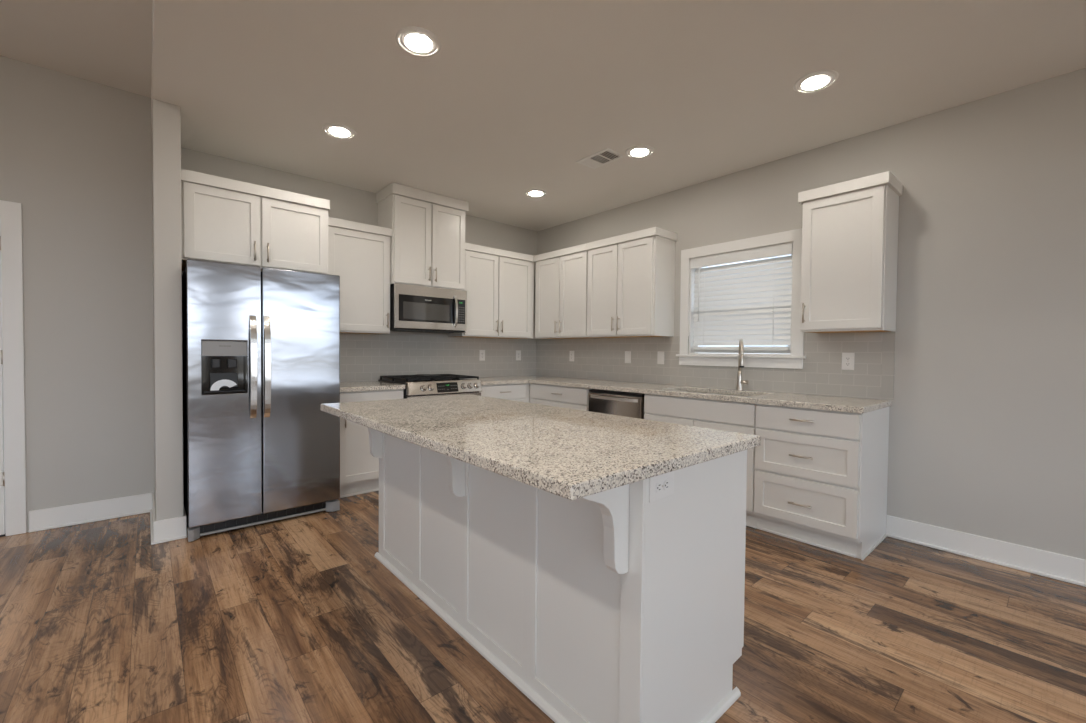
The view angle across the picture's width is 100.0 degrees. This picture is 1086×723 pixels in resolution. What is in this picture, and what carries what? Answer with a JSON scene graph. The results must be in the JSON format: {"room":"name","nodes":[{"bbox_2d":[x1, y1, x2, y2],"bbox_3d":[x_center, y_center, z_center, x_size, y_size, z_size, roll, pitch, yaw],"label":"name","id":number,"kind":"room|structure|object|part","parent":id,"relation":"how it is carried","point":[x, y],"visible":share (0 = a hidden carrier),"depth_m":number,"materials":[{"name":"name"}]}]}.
{"room":"kitchen","nodes":[
{"label":"kitchen","id":0,"kind":"room"},
{"bbox_2d":[0,0,152,97],"bbox_3d":[-0.624,-1.888,-0.134,8.880,0.100,8.480,-1,2,-41],"label":"ceiling","id":1,"kind":"structure","parent":0,"point":[105,42],"depth_m":2.70,"materials":[{"name":"paint"}]},
{"bbox_2d":[151,99,183,520],"bbox_3d":[-2.595,-0.247,3.139,0.135,2.743,0.746,-1,2,-41],"label":"wall partition","id":2,"kind":"structure","parent":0,"point":[166,117],"depth_m":2.86,"materials":[{"name":"beige paint"}]},
{"bbox_2d":[150,492,186,544],"bbox_3d":[-2.603,1.054,3.153,0.175,0.139,0.772,-1,2,-41],"label":"baseboard","id":3,"kind":"structure","parent":2,"relation":"attached to","point":[171,529],"depth_m":2.88,"materials":[{"name":"white paint"}]},
{"bbox_2d":[0,56,536,531],"bbox_3d":[-3.373,-0.406,3.046,8.880,3.050,0.140,-1,2,-41],"label":"wall","id":4,"kind":"structure","parent":0,"point":[76,153],"depth_m":3.15,"materials":[{"name":"beige paint"}]},
{"bbox_2d":[0,225,4,534],"bbox_3d":[-3.769,0.099,2.593,0.912,2.029,0.114,-1,2,-41],"label":"door","id":5,"kind":"structure","parent":4,"relation":"in","point":[2,473],"depth_m":2.91,"materials":[{"name":"white paint"}]},
{"bbox_2d":[0,200,26,535],"bbox_3d":[-3.827,0.053,2.653,1.092,2.139,0.158,-1,2,-41],"label":"trim","id":6,"kind":"structure","parent":4,"relation":"attached to","point":[10,212],"depth_m":2.92,"materials":[{"name":"white paint"}]},
{"bbox_2d":[29,493,151,532],"bbox_3d":[-3.136,1.048,3.184,0.614,0.139,0.025,-1,2,-41],"label":"baseboard","id":7,"kind":"structure","parent":4,"relation":"attached to","point":[81,513],"depth_m":3.16,"materials":[{"name":"white paint"}]},
{"bbox_2d":[181,169,329,273],"bbox_3d":[-2.222,-0.978,3.508,0.920,0.584,0.644,-1,2,-41],"label":"upper cabinet","id":8,"kind":"object","parent":4,"relation":"attached to","point":[224,220],"visible":0.9,"depth_m":3.25,"materials":[{"name":"white paint"}]},
{"bbox_3d":[-2.246,-0.690,3.539,0.887,0.004,0.558,-1,2,-41],"label":"panel","id":9,"kind":"part","parent":8,"relation":"part of","materials":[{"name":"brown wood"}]},
{"bbox_3d":[-2.211,-0.939,3.153,0.434,0.497,0.020,-1,2,-41],"label":"door","id":10,"kind":"part","parent":8,"relation":"part of","materials":[{"name":"white paint"}]},
{"bbox_3d":[-2.058,-0.788,3.253,0.012,0.137,0.036,-1,2,-41],"label":"pull handle","id":11,"kind":"part","parent":8,"relation":"part of","materials":[{"name":"silver metal"}]},
{"bbox_3d":[-1.997,-0.789,3.306,0.012,0.137,0.036,-1,2,-41],"label":"pull handle","id":12,"kind":"part","parent":8,"relation":"part of","materials":[{"name":"silver metal"}]},
{"bbox_3d":[-1.869,-0.942,3.449,0.446,0.497,0.020,-1,2,-41],"label":"door","id":13,"kind":"part","parent":8,"relation":"part of","materials":[{"name":"white paint"}]},
{"bbox_2d":[328,217,391,333],"bbox_3d":[-1.734,-0.740,4.121,0.617,0.962,0.369,-1,2,-41],"label":"upper cabinet","id":14,"kind":"object","parent":4,"relation":"attached to","point":[358,253],"visible":0.67,"depth_m":4.04,"materials":[{"name":"white paint"}]},
{"bbox_3d":[-1.760,-0.263,4.156,0.584,0.004,0.284,-1,2,-41],"label":"panel","id":15,"kind":"part","parent":14,"relation":"part of","materials":[{"name":"white paint"}]},
{"bbox_3d":[-1.426,-0.378,4.179,0.012,0.137,0.036,-1,2,-41],"label":"pull handle","id":16,"kind":"part","parent":14,"relation":"part of","materials":[{"name":"silver metal"}]},
{"bbox_2d":[376,183,468,290],"bbox_3d":[-1.191,-1.180,4.551,0.802,0.909,0.414,-1,2,-41],"label":"upper cabinet","id":17,"kind":"object","parent":4,"relation":"attached to","point":[427,241],"visible":0.94,"depth_m":4.38,"materials":[{"name":"white paint"}]},
{"bbox_3d":[-1.228,-1.132,4.306,0.367,0.796,0.020,-1,2,-41],"label":"door","id":18,"kind":"part","parent":17,"relation":"part of","materials":[{"name":"white paint"}]},
{"bbox_2d":[390,283,466,332],"bbox_3d":[-1.182,-0.509,4.548,0.758,0.428,0.438,-1,2,-41],"label":"microwave","id":19,"kind":"object","parent":17,"relation":"attached to","point":[413,308],"visible":1,"depth_m":4.38,"materials":[{"name":"silver metal"}]},
{"bbox_3d":[-1.105,-0.501,4.386,0.590,0.242,0.005,-1,2,-41],"label":"door glass","id":20,"kind":"part","parent":19,"relation":"part of","materials":[{"name":"black glass"}]},
{"bbox_3d":[-0.871,-0.501,4.557,0.024,0.318,0.042,-1,2,-41],"label":"door handle","id":21,"kind":"part","parent":19,"relation":"part of","materials":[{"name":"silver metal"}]},
{"bbox_3d":[-0.839,-0.503,4.618,0.113,0.242,0.005,-1,2,-41],"label":"control panel","id":22,"kind":"part","parent":19,"relation":"part of","materials":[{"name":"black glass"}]},
{"bbox_3d":[-0.942,-1.135,4.554,0.367,0.796,0.020,-1,2,-41],"label":"door","id":23,"kind":"part","parent":17,"relation":"part of","materials":[{"name":"white paint"}]},
{"bbox_2d":[340,333,535,381],"bbox_3d":[-1.084,-0.044,4.947,2.654,0.457,0.009,-1,2,-41],"label":"backsplash","id":24,"kind":"structure","parent":4,"relation":"attached to","point":[363,357],"depth_m":4.84,"materials":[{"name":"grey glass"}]},
{"bbox_2d":[479,350,484,360],"bbox_3d":[-0.703,-0.071,5.266,0.076,0.122,0.007,-1,2,-41],"label":"electrical outlet","id":25,"kind":"object","parent":24,"relation":"attached to","point":[481,352],"visible":1,"depth_m":5.26,"materials":[{"name":"white plastic"}]},
{"bbox_2d":[516,350,520,359],"bbox_3d":[-0.302,-0.075,5.614,0.076,0.122,0.007,-1,2,-41],"label":"electrical outlet","id":26,"kind":"object","parent":24,"relation":"attached to","point":[518,352],"visible":1,"depth_m":5.61,"materials":[{"name":"white plastic"}]},
{"bbox_2d":[448,243,533,338],"bbox_3d":[-0.555,-0.751,5.145,0.960,0.962,0.369,-1,2,-41],"label":"upper cabinet","id":27,"kind":"object","parent":4,"relation":"attached to","point":[499,284],"visible":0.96,"depth_m":5.02,"materials":[{"name":"white paint"}]},
{"bbox_3d":[-0.657,-0.718,4.874,0.423,0.878,0.020,-1,2,-41],"label":"door","id":28,"kind":"part","parent":27,"relation":"part of","materials":[{"name":"white paint"}]},
{"bbox_3d":[-0.581,-0.274,5.180,0.926,0.004,0.284,-1,2,-41],"label":"panel","id":29,"kind":"part","parent":27,"relation":"part of","materials":[{"name":"white paint"}]},
{"bbox_3d":[-0.315,-0.721,5.171,0.460,0.878,0.020,-1,2,-41],"label":"door","id":30,"kind":"part","parent":27,"relation":"part of","materials":[{"name":"white paint"}]},
{"bbox_2d":[0,491,1085,722],"bbox_3d":[-0.653,1.252,-0.067,8.880,0.080,8.480,-1,2,-41],"label":"floor","id":31,"kind":"structure","parent":0,"point":[298,619],"depth_m":1.92,"materials":[{"name":"brown wood"}]},
{"bbox_2d":[182,259,339,541],"bbox_3d":[-2.113,0.238,3.408,0.905,1.770,0.876,-1,2,-41],"label":"refrigerator","id":32,"kind":"object","parent":31,"relation":"on","point":[262,448],"visible":0.99,"depth_m":3.07,"materials":[{"name":"silver metal"}]},
{"bbox_2d":[210,380,236,390],"bbox_3d":[-2.070,0.151,2.953,0.143,0.068,0.001,-1,2,-41],"label":"leaflet","id":33,"kind":"object","parent":32,"relation":"on","point":[216,386],"visible":1,"depth_m":2.94,"materials":[{"name":"white paper"}]},
{"bbox_3d":[-2.070,-0.084,2.962,0.241,0.094,0.051,-1,2,-41],"label":"dispenser control panel","id":34,"kind":"part","parent":32,"relation":"part of","materials":[{"name":"grey plastic"}]},
{"bbox_3d":[-2.074,0.202,2.977,0.392,1.678,0.064,-1,2,-41],"label":"freezer door","id":35,"kind":"part","parent":32,"relation":"part of","materials":[{"name":"silver metal"}]},
{"bbox_3d":[-1.922,0.037,3.024,0.037,0.688,0.055,-1,2,-41],"label":"door handle","id":36,"kind":"part","parent":32,"relation":"part of","materials":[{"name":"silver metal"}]},
{"bbox_3d":[-1.862,0.037,3.076,0.037,0.688,0.055,-1,2,-41],"label":"door handle","id":37,"kind":"part","parent":32,"relation":"part of","materials":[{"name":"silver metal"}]},
{"bbox_3d":[-1.731,0.199,3.275,0.501,1.678,0.064,-1,2,-41],"label":"door","id":38,"kind":"part","parent":32,"relation":"part of","materials":[{"name":"silver metal"}]},
{"bbox_2d":[340,389,403,497],"bbox_3d":[-1.643,0.676,4.038,0.608,0.874,0.656,-1,2,-41],"label":"base cabinet","id":39,"kind":"object","parent":31,"relation":"on","point":[359,470],"visible":0.24,"depth_m":3.77,"materials":[{"name":"white paint"}]},
{"bbox_3d":[-1.499,1.110,3.877,0.608,0.017,0.012,-1,2,-41],"label":"shoe mould","id":40,"kind":"part","parent":39,"relation":"part of","materials":[{"name":"white paint"}]},
{"bbox_3d":[-1.442,0.680,3.840,0.540,0.616,0.020,-1,2,-41],"label":"door","id":41,"kind":"part","parent":39,"relation":"part of","materials":[{"name":"white paint"}]},
{"bbox_3d":[-1.455,0.308,3.817,0.584,0.102,0.020,-1,2,-41],"label":"drawer","id":42,"kind":"part","parent":39,"relation":"part of","materials":[{"name":"white paint"}]},
{"bbox_2d":[340,381,404,391],"bbox_3d":[-1.645,0.219,4.035,0.608,0.038,0.642,-1,2,-41],"label":"countertop","id":43,"kind":"structure","parent":39,"relation":"on","point":[363,385],"depth_m":3.89,"materials":[{"name":"stone"}]},
{"bbox_2d":[378,374,481,398],"bbox_3d":[-1.095,0.623,4.460,0.766,0.974,0.732,-1,2,-41],"label":"range","id":44,"kind":"object","parent":31,"relation":"on","point":[418,385],"visible":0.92,"depth_m":4.24,"materials":[{"name":"silver metal"}]},
{"bbox_2d":[378,379,470,385],"bbox_3d":[-1.119,0.193,4.483,0.766,0.023,0.646,-1,2,-41],"label":"cooktop","id":45,"kind":"object","parent":44,"relation":"in","point":[427,382],"depth_m":4.22,"materials":[{"name":"black metal"}]},
{"bbox_3d":[-1.143,0.139,4.510,0.230,0.008,0.360,-1,2,-41],"label":"griddle plate","id":46,"kind":"part","parent":44,"relation":"part of","materials":[{"name":"black metal"}]},
{"bbox_3d":[-0.906,0.593,4.242,0.750,0.577,0.044,-1,2,-41],"label":"oven door","id":47,"kind":"part","parent":44,"relation":"part of","materials":[{"name":"silver metal"}]},
{"bbox_3d":[-0.898,0.237,4.229,0.756,0.115,0.059,-1,2,-41],"label":"control panel","id":48,"kind":"part","parent":44,"relation":"part of","materials":[{"name":"silver metal"}]},
{"bbox_3d":[-0.884,0.239,4.221,0.216,0.086,0.029,-1,2,-41],"label":"display panel","id":49,"kind":"part","parent":44,"relation":"part of","materials":[{"name":"black glass"}]},
{"bbox_2d":[481,383,529,402],"bbox_3d":[-0.575,0.666,4.966,0.673,0.874,0.656,-1,2,-41],"label":"base cabinet","id":50,"kind":"object","parent":31,"relation":"on","point":[520,392],"visible":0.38,"depth_m":4.76,"materials":[{"name":"white paint"}]},
{"bbox_3d":[-0.411,0.692,4.736,0.591,0.574,0.020,-1,2,-41],"label":"door","id":51,"kind":"part","parent":50,"relation":"part of","materials":[{"name":"white paint"}]},
{"bbox_2d":[367,427,746,722],"bbox_3d":[-0.193,0.731,2.091,0.826,0.874,1.911,-1,2,-41],"label":"kitchen island","id":52,"kind":"object","parent":31,"relation":"on","point":[614,605],"visible":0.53,"depth_m":1.52,"materials":[{"name":"white paint"}]},
{"bbox_3d":[-0.340,0.733,1.964,0.016,0.874,1.878,-1,2,-41],"label":"panel","id":53,"kind":"part","parent":52,"relation":"part of","materials":[{"name":"white paint"}]},
{"bbox_2d":[321,394,760,499],"bbox_3d":[-0.219,0.273,2.106,0.977,0.038,1.991,-1,2,-41],"label":"island countertop","id":54,"kind":"structure","parent":52,"relation":"on","point":[571,454],"depth_m":1.59,"materials":[{"name":"stone"}]},
{"bbox_3d":[-0.144,1.155,2.147,0.581,0.025,1.911,-1,2,-41],"label":"mould","id":55,"kind":"part","parent":52,"relation":"part of","materials":[{"name":"white paint"}]},
{"bbox_2d":[649,471,673,502],"bbox_3d":[0.338,0.353,1.293,0.116,0.072,0.007,-1,2,-41],"label":"electrical outlet","id":56,"kind":"object","parent":52,"relation":"attached to","point":[661,486],"visible":0.88,"depth_m":1.29,"materials":[{"name":"white plastic"}]},
{"bbox_2d":[656,482,661,492],"bbox_3d":[0.326,0.354,1.279,0.026,0.031,0.002,-1,2,-41],"label":"receptacle","id":57,"kind":"object","parent":56,"relation":"attached to","point":[658,484],"depth_m":1.28,"materials":[{"name":"grey plastic"}]},
{"bbox_2d":[664,479,668,489],"bbox_3d":[0.353,0.353,1.303,0.026,0.031,0.002,-1,2,-41],"label":"receptacle","id":58,"kind":"object","parent":56,"relation":"attached to","point":[666,481],"depth_m":1.30,"materials":[{"name":"grey plastic"}]},
{"bbox_3d":[0.501,0.751,1.459,0.608,0.874,0.012,-1,2,-41],"label":"panel","id":59,"kind":"part","parent":52,"relation":"part of","materials":[{"name":"white paint"}]},
{"bbox_2d":[530,383,588,410],"bbox_3d":[0.347,0.678,4.815,0.656,0.874,0.888,-1,2,-41],"label":"base cabinet","id":60,"kind":"object","parent":31,"relation":"on","point":[576,398],"visible":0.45,"depth_m":4.56,"materials":[{"name":"white paint"}]},
{"bbox_3d":[0.145,0.700,4.617,0.020,0.574,0.833,-1,2,-41],"label":"door","id":61,"kind":"part","parent":60,"relation":"part of","materials":[{"name":"white paint"}]},
{"bbox_2d":[588,389,644,418],"bbox_3d":[0.835,0.699,4.231,0.649,0.868,0.624,-1,2,-41],"label":"dishwasher","id":62,"kind":"object","parent":31,"relation":"on","point":[627,404],"visible":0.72,"depth_m":4.00,"materials":[{"name":"silver metal"}]},
{"bbox_3d":[0.608,0.327,4.023,0.038,0.026,0.540,-1,2,-41],"label":"door handle","id":63,"kind":"part","parent":62,"relation":"part of","materials":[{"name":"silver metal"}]},
{"bbox_2d":[644,394,757,528],"bbox_3d":[1.357,0.713,3.652,0.656,0.874,0.926,-1,2,-41],"label":"base cabinet","id":64,"kind":"object","parent":31,"relation":"on","point":[738,417],"visible":0.35,"depth_m":3.33,"materials":[{"name":"white paint"}]},
{"bbox_3d":[0.995,0.728,3.639,0.020,0.574,0.451,-1,2,-41],"label":"door","id":65,"kind":"part","parent":64,"relation":"part of","materials":[{"name":"white paint"}]},
{"bbox_3d":[1.149,0.361,3.458,0.020,0.144,0.910,-1,2,-41],"label":"drawer","id":66,"kind":"part","parent":64,"relation":"part of","materials":[{"name":"white paint"}]},
{"bbox_3d":[1.295,0.739,3.294,0.020,0.574,0.454,-1,2,-41],"label":"door","id":67,"kind":"part","parent":64,"relation":"part of","materials":[{"name":"white paint"}]},
{"bbox_2d":[754,404,888,559],"bbox_3d":[1.870,0.730,3.071,0.667,0.874,0.622,-1,2,-41],"label":"base cabinet","id":68,"kind":"object","parent":31,"relation":"on","point":[821,476],"visible":0.94,"depth_m":2.85,"materials":[{"name":"white paint"}]},
{"bbox_2d":[468,375,891,413],"bbox_3d":[0.642,0.240,4.010,1.262,0.038,3.680,-1,2,-41],"label":"countertop","id":69,"kind":"structure","parent":68,"relation":"on","point":[819,402],"depth_m":3.56,"materials":[{"name":"stone"}]},
{"bbox_2d":[736,339,747,389],"bbox_3d":[1.606,0.027,3.642,0.092,0.421,0.242,1,1,17],"label":"faucet","id":70,"kind":"object","parent":69,"relation":"on","point":[740,381],"visible":0.99,"depth_m":3.71,"materials":[{"name":"silver metal"}]},
{"bbox_3d":[1.624,0.905,2.874,0.036,0.012,0.137,-1,2,-41],"label":"pull handle","id":71,"kind":"part","parent":68,"relation":"part of","materials":[{"name":"silver metal"}]},
{"bbox_3d":[1.627,0.599,2.868,0.036,0.012,0.137,-1,2,-41],"label":"pull handle","id":72,"kind":"part","parent":68,"relation":"part of","materials":[{"name":"silver metal"}]},
{"bbox_3d":[1.629,0.371,2.863,0.036,0.012,0.137,-1,2,-41],"label":"pull handle","id":73,"kind":"part","parent":68,"relation":"part of","materials":[{"name":"silver metal"}]},
{"bbox_3d":[1.678,1.159,2.942,0.012,0.017,0.584,-1,2,-41],"label":"shoe mould","id":74,"kind":"part","parent":68,"relation":"part of","materials":[{"name":"white paint"}]},
{"bbox_3d":[1.647,0.892,2.891,0.020,0.285,0.596,-1,2,-41],"label":"drawer","id":75,"kind":"part","parent":68,"relation":"part of","materials":[{"name":"white paint"}]},
{"bbox_3d":[1.649,0.599,2.885,0.020,0.270,0.596,-1,2,-41],"label":"drawer","id":76,"kind":"part","parent":68,"relation":"part of","materials":[{"name":"white paint"}]},
{"bbox_3d":[1.651,0.378,2.880,0.020,0.144,0.596,-1,2,-41],"label":"drawer","id":77,"kind":"part","parent":68,"relation":"part of","materials":[{"name":"white paint"}]},
{"bbox_3d":[2.083,0.736,2.869,0.612,0.874,0.038,-1,2,-41],"label":"panel","id":78,"kind":"part","parent":68,"relation":"part of","materials":[{"name":"white paint"}]},
{"bbox_2d":[151,0,1085,230],"bbox_3d":[1.269,-1.702,1.516,3.860,0.307,8.480,-1,2,-41],"label":"ceiling","id":79,"kind":"structure","parent":0,"point":[515,93],"depth_m":2.56,"materials":[{"name":"paint"}]},
{"bbox_2d":[322,123,355,138],"bbox_3d":[-1.421,-1.605,3.181,0.218,0.008,0.218,-1,2,-41],"label":"recessed light","id":80,"kind":"object","parent":79,"relation":"in","point":[340,131],"visible":1,"depth_m":3.17,"materials":[{"name":"white glass"}]},
{"bbox_2d":[395,26,440,56],"bbox_3d":[-0.616,-1.577,2.254,0.218,0.008,0.218,-1,2,-41],"label":"recessed light","id":81,"kind":"object","parent":79,"relation":"in","point":[417,41],"visible":1,"depth_m":2.24,"materials":[{"name":"white glass"}]},
{"bbox_2d":[525,189,546,196],"bbox_3d":[-0.067,-1.618,4.383,0.218,0.008,0.218,-1,2,-41],"label":"recessed light","id":82,"kind":"object","parent":79,"relation":"in","point":[532,192],"visible":1,"depth_m":4.37,"materials":[{"name":"white glass"}]},
{"bbox_2d":[576,148,624,168],"bbox_3d":[0.453,-1.590,3.593,0.210,0.019,0.330,-1,2,-41],"label":"ceiling vent","id":83,"kind":"object","parent":79,"relation":"in","point":[606,156],"visible":1,"depth_m":3.58,"materials":[{"name":"white metal"}]},
{"bbox_2d":[625,145,653,157],"bbox_3d":[0.735,-1.590,3.461,0.218,0.008,0.218,-1,2,-41],"label":"recessed light","id":84,"kind":"object","parent":79,"relation":"in","point":[640,151],"visible":1,"depth_m":3.44,"materials":[{"name":"white glass"}]},
{"bbox_2d":[793,70,837,92],"bbox_3d":[1.525,-1.564,2.551,0.218,0.008,0.218,-1,2,-41],"label":"recessed light","id":85,"kind":"object","parent":79,"relation":"in","point":[815,81],"visible":1,"depth_m":2.54,"materials":[{"name":"white"}]},
{"bbox_2d":[537,68,1085,559],"bbox_3d":[2.706,-0.342,2.713,0.140,3.050,8.340,-1,2,-41],"label":"wall","id":86,"kind":"structure","parent":0,"point":[987,412],"depth_m":2.73,"materials":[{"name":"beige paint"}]},
{"bbox_2d":[533,243,593,338],"bbox_3d":[0.282,-0.743,5.112,0.364,0.962,0.850,-1,2,-41],"label":"upper cabinet","id":87,"kind":"object","parent":86,"relation":"attached to","point":[561,276],"visible":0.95,"depth_m":4.97,"materials":[{"name":"white paint"}]},
{"bbox_3d":[0.054,-0.717,5.167,0.020,0.878,0.398,-1,2,-41],"label":"door","id":88,"kind":"part","parent":87,"relation":"part of","materials":[{"name":"white paint"}]},
{"bbox_3d":[0.302,-0.265,5.144,0.278,0.004,0.818,-1,2,-41],"label":"panel","id":89,"kind":"part","parent":87,"relation":"part of","materials":[{"name":"white paint"}]},
{"bbox_3d":[0.321,-0.708,4.859,0.020,0.878,0.396,-1,2,-41],"label":"door","id":90,"kind":"part","parent":87,"relation":"part of","materials":[{"name":"white paint"}]},
{"bbox_2d":[586,227,676,337],"bbox_3d":[0.839,-0.724,4.471,0.364,0.962,0.844,-1,2,-41],"label":"upper cabinet","id":91,"kind":"object","parent":86,"relation":"attached to","point":[631,276],"visible":1,"depth_m":4.27,"materials":[{"name":"white paint"}]},
{"bbox_3d":[0.592,-0.699,4.548,0.020,0.878,0.384,-1,2,-41],"label":"door","id":92,"kind":"part","parent":91,"relation":"part of","materials":[{"name":"white paint"}]},
{"bbox_3d":[0.852,-0.246,4.511,0.278,0.004,0.792,-1,2,-41],"label":"panel","id":93,"kind":"part","parent":91,"relation":"part of","materials":[{"name":"white paint"}]},
{"bbox_3d":[0.854,-0.690,4.246,0.020,0.878,0.395,-1,2,-41],"label":"door","id":94,"kind":"part","parent":91,"relation":"part of","materials":[{"name":"white paint"}]},
{"bbox_2d":[536,332,881,398],"bbox_3d":[1.104,-0.013,4.445,0.009,0.457,3.618,-1,2,-41],"label":"backsplash","id":95,"kind":"structure","parent":86,"relation":"attached to","point":[822,373],"depth_m":3.97,"materials":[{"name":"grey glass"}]},
{"bbox_2d":[569,351,573,360],"bbox_3d":[0.336,-0.063,5.316,0.007,0.122,0.076,-1,2,-41],"label":"electrical outlet","id":96,"kind":"object","parent":95,"relation":"attached to","point":[571,354],"visible":1,"depth_m":5.32,"materials":[{"name":"white plastic"}]},
{"bbox_2d":[625,351,630,362],"bbox_3d":[0.874,-0.045,4.697,0.008,0.122,0.076,-1,2,-41],"label":"light switch","id":97,"kind":"object","parent":95,"relation":"attached to","point":[627,353],"visible":1,"depth_m":4.69,"materials":[{"name":"white plastic"}]},
{"bbox_2d":[657,351,663,363],"bbox_3d":[1.136,-0.036,4.395,0.008,0.122,0.076,-1,2,-41],"label":"light switch","id":98,"kind":"object","parent":95,"relation":"attached to","point":[660,356],"visible":1,"depth_m":4.39,"materials":[{"name":"white plastic"}]},
{"bbox_2d":[842,353,854,369],"bbox_3d":[2.157,-0.001,3.221,0.007,0.122,0.076,-1,2,-41],"label":"electrical outlet","id":99,"kind":"object","parent":95,"relation":"attached to","point":[847,358],"visible":1,"depth_m":3.22,"materials":[{"name":"white plastic"}]},
{"bbox_2d":[676,228,805,368],"bbox_3d":[1.668,-0.487,3.870,0.188,1.061,1.099,-1,2,-41],"label":"window","id":100,"kind":"structure","parent":86,"relation":"in","point":[729,358],"depth_m":3.78,"materials":[{"name":"white paint"}]},
{"bbox_2d":[691,244,792,349],"bbox_3d":[1.653,-0.507,3.857,0.068,0.820,0.861,-1,2,-41],"label":"window blind","id":101,"kind":"object","parent":100,"relation":"attached to","point":[752,312],"visible":0.88,"depth_m":3.81,"materials":[{"name":"white plastic"}]},
{"bbox_3d":[1.654,-0.111,3.867,0.052,0.027,0.841,-1,2,-41],"label":"rail","id":102,"kind":"part","parent":101,"relation":"part of","materials":[{"name":"white plastic"}]},
{"bbox_3d":[1.688,-0.281,3.893,0.028,0.421,0.861,-1,2,-41],"label":"sash","id":103,"kind":"part","parent":100,"relation":"part of","materials":[{"name":"white paint"}]},
{"bbox_2d":[798,171,902,332],"bbox_3d":[2.053,-0.683,3.075,0.364,0.962,0.513,-1,2,-41],"label":"upper cabinet","id":104,"kind":"object","parent":86,"relation":"attached to","point":[850,228],"visible":1,"depth_m":2.95,"materials":[{"name":"white paint"}]},
{"bbox_3d":[1.791,-0.332,3.129,0.036,0.137,0.012,-1,2,-41],"label":"pull handle","id":105,"kind":"part","parent":104,"relation":"part of","materials":[{"name":"silver metal"}]},
{"bbox_3d":[2.073,-0.205,3.106,0.278,0.004,0.444,-1,2,-41],"label":"panel","id":106,"kind":"part","parent":104,"relation":"part of","materials":[{"name":"white paint"}]},
{"bbox_2d":[881,332,894,399],"bbox_3d":[2.313,0.028,3.054,0.009,0.457,0.068,-1,2,-41],"label":"trim","id":107,"kind":"structure","parent":86,"relation":"attached to","point":[888,338],"depth_m":3.05,"materials":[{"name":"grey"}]},
{"bbox_2d":[886,515,1085,586],"bbox_3d":[3.789,1.152,1.355,0.026,0.139,4.523,-1,2,-41],"label":"baseboard","id":108,"kind":"structure","parent":86,"relation":"attached to","point":[1061,567],"depth_m":2.68,"materials":[{"name":"white paint"}]}
]}

